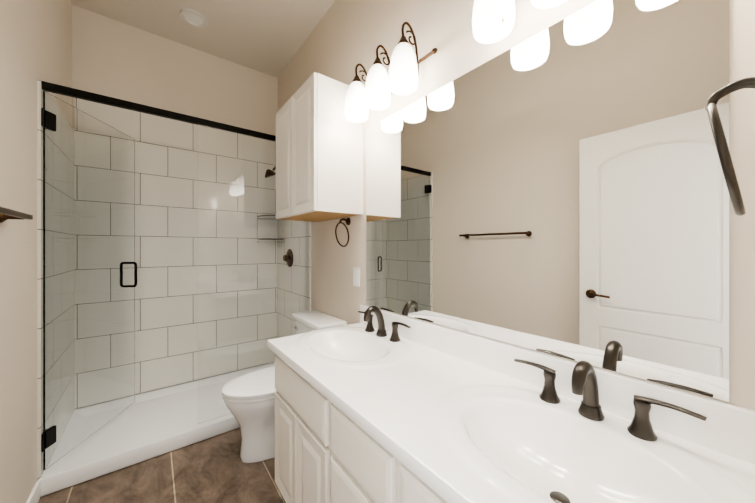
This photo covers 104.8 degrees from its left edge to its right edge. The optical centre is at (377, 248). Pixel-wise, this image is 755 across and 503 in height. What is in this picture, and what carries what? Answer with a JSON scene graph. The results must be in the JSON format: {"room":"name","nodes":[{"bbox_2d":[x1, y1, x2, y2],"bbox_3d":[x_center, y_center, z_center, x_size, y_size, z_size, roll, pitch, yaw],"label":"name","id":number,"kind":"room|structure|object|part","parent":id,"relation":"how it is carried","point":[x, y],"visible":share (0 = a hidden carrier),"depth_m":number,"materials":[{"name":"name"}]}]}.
{"room":"bathroom","nodes":[
{"label":"bathroom","id":0,"kind":"room"},
{"bbox_2d":[0,0,71,502],"bbox_3d":[-1.067,-0.250,0.522,0.120,3.050,4.190,0,0,-38],"label":"wall","id":1,"kind":"structure","parent":0,"point":[35,40],"depth_m":1.30,"materials":[{"name":"beige paint"}]},
{"bbox_2d":[0,207,32,222],"bbox_3d":[-1.235,-0.121,0.898,0.074,0.048,0.700,0,0,-38],"label":"towel bar","id":2,"kind":"object","parent":1,"relation":"attached to","point":[6,214],"visible":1,"depth_m":1.10,"materials":[{"name":"brown metal"}]},
{"bbox_2d":[26,481,39,502],"bbox_3d":[-1.275,1.227,0.898,0.012,0.095,1.458,0,0,-38],"label":"baseboard","id":3,"kind":"structure","parent":1,"relation":"attached to","point":[34,496],"depth_m":1.40,"materials":[{"name":"white paint"}]},
{"bbox_2d":[37,80,48,477],"bbox_3d":[-1.977,0.158,1.805,0.012,2.032,0.808,0,0,-38],"label":"wall tile","id":4,"kind":"structure","parent":1,"relation":"attached to","point":[40,470],"depth_m":1.49,"materials":[{"name":"white tile"}]},
{"bbox_2d":[38,428,285,502],"bbox_3d":[-0.427,1.324,1.019,1.740,0.100,4.190,0,0,-38],"label":"floor","id":5,"kind":"structure","parent":0,"point":[215,469],"depth_m":1.59,"materials":[{"name":"tile"}]},
{"bbox_2d":[38,380,239,496],"bbox_3d":[-1.385,1.227,2.256,1.498,0.094,0.819,0,0,-38],"label":"shower pan","id":6,"kind":"object","parent":5,"relation":"on","point":[149,425],"visible":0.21,"depth_m":1.89,"materials":[{"name":"white plastic"}]},
{"bbox_2d":[41,81,307,469],"bbox_3d":[-1.333,0.153,2.189,1.496,2.038,0.621,0,0,-38],"label":"shower enclosure","id":7,"kind":"object","parent":6,"relation":"on","point":[252,274],"visible":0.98,"depth_m":1.97,"materials":[{"name":"clear glass"}]},
{"bbox_3d":[-1.788,0.171,1.855,0.347,1.983,0.592,0,0,-38],"label":"door glass","id":8,"kind":"part","parent":7,"relation":"part of","materials":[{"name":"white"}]},
{"bbox_3d":[-1.825,0.194,2.127,0.105,0.189,0.068,0,0,-38],"label":"door handle","id":9,"kind":"part","parent":7,"relation":"part of","materials":[{"name":"black metal"}]},
{"bbox_3d":[-1.162,-0.846,1.966,1.496,0.040,0.032,0,0,-38],"label":"rail","id":10,"kind":"part","parent":7,"relation":"part of","materials":[{"name":"black metal"}]},
{"bbox_2d":[222,310,346,462],"bbox_3d":[-0.618,0.880,1.895,0.709,0.788,0.456,0,0,-38],"label":"toilet","id":11,"kind":"object","parent":5,"relation":"on","point":[249,399],"visible":0.54,"depth_m":1.73,"materials":[{"name":"white ceramic"}]},
{"bbox_2d":[267,305,754,502],"bbox_3d":[0.141,0.785,1.035,0.579,0.978,1.519,0,0,-38],"label":"bathroom vanity","id":12,"kind":"object","parent":5,"relation":"on","point":[376,405],"visible":1,"depth_m":0.80,"materials":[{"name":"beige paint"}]},
{"bbox_2d":[360,305,754,464],"bbox_3d":[0.142,0.408,1.036,0.577,0.111,1.519,0,0,-38],"label":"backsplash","id":13,"kind":"structure","parent":12,"relation":"on","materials":[{"name":"white stone"}]},
{"bbox_2d":[72,5,277,394],"bbox_3d":[-1.673,-0.251,2.627,1.500,3.050,0.120,0,0,-38],"label":"wall","id":14,"kind":"structure","parent":0,"point":[117,59],"depth_m":2.46,"materials":[{"name":"beige paint"}]},
{"bbox_2d":[74,98,197,394],"bbox_3d":[-1.633,0.031,2.575,1.476,2.286,0.012,0,0,-38],"label":"wall tile","id":15,"kind":"structure","parent":14,"relation":"attached to","point":[166,249],"depth_m":2.44,"materials":[{"name":"white tile"}]},
{"bbox_2d":[71,0,334,77],"bbox_3d":[-0.427,-1.826,1.017,1.740,0.100,4.190,0,0,-38],"label":"ceiling","id":16,"kind":"structure","parent":0,"point":[268,37],"depth_m":2.30,"materials":[{"name":"beige paint"}]},
{"bbox_2d":[179,8,207,27],"bbox_3d":[-1.415,-1.770,2.244,0.190,0.012,0.190,0,0,-38],"label":"ceiling vent","id":17,"kind":"object","parent":16,"relation":"in","point":[193,18],"visible":0.98,"depth_m":2.23,"materials":[{"name":"beige plastic"}]},
{"bbox_2d":[308,221,310,310],"bbox_3d":[-0.801,0.031,2.716,0.012,2.286,0.808,0,0,-38],"label":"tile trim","id":18,"kind":"structure","parent":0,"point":[309,265],"depth_m":2.40,"materials":[{"name":"white tile"}]},
{"bbox_2d":[278,0,754,410],"bbox_3d":[0.211,-0.251,1.512,0.126,3.050,4.190,0,0,-38],"label":"wall","id":19,"kind":"structure","parent":0,"point":[559,188],"depth_m":0.92,"materials":[{"name":"beige paint"}]},
{"bbox_2d":[276,72,362,221],"bbox_3d":[-0.415,-0.592,1.958,0.329,0.768,0.638,0,0,-38],"label":"upper cabinet","id":20,"kind":"object","parent":19,"relation":"attached to","point":[319,156],"visible":0.98,"depth_m":1.72,"materials":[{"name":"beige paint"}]},
{"bbox_2d":[335,218,350,246],"bbox_3d":[-0.221,-0.106,1.917,0.071,0.196,0.165,0,0,-38],"label":"towel ring","id":21,"kind":"object","parent":19,"relation":"attached to","point":[348,221],"visible":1,"depth_m":1.92,"materials":[{"name":"brown metal"}]},
{"bbox_2d":[353,268,359,286],"bbox_3d":[-0.135,0.185,1.858,0.008,0.118,0.070,0,0,-38],"label":"outlet","id":22,"kind":"object","parent":19,"relation":"attached to","point":[356,276],"visible":1,"depth_m":1.85,"materials":[{"name":"white plastic"}]},
{"bbox_2d":[345,22,437,122],"bbox_3d":[0.027,-0.881,1.490,0.202,0.310,0.624,0,0,-38],"label":"sconce","id":23,"kind":"object","parent":19,"relation":"attached to","point":[376,91],"visible":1,"depth_m":1.41,"materials":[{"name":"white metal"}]},
{"bbox_3d":[0.001,-0.821,1.469,0.135,0.190,0.515,0,0,-38],"label":"lamp shade","id":24,"kind":"part","parent":23,"relation":"part of","materials":[{"name":"white glass"}]},
{"bbox_2d":[472,0,515,43],"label":"sconce","id":25,"kind":"object","parent":19,"relation":"attached to","point":[493,21],"depth_m":0.96,"materials":[{"name":"white glass"}]},
{"bbox_2d":[530,0,566,8],"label":"sconce","id":26,"kind":"object","parent":19,"relation":"attached to","point":[541,4],"depth_m":0.88,"materials":[{"name":"white glass"}]},
{"bbox_3d":[0.280,-0.250,0.105,1.500,3.050,0.120,0,0,-38],"label":"wall","id":27,"kind":"structure","parent":0,"visible":0},
{"bbox_2d":[705,77,754,215],"bbox_3d":[0.505,-0.143,0.402,0.165,0.196,0.071,0,0,-38],"label":"towel ring","id":28,"kind":"object","parent":27,"relation":"attached to","point":[725,158],"visible":1,"depth_m":0.37,"materials":[{"name":"brown metal"}]}
]}

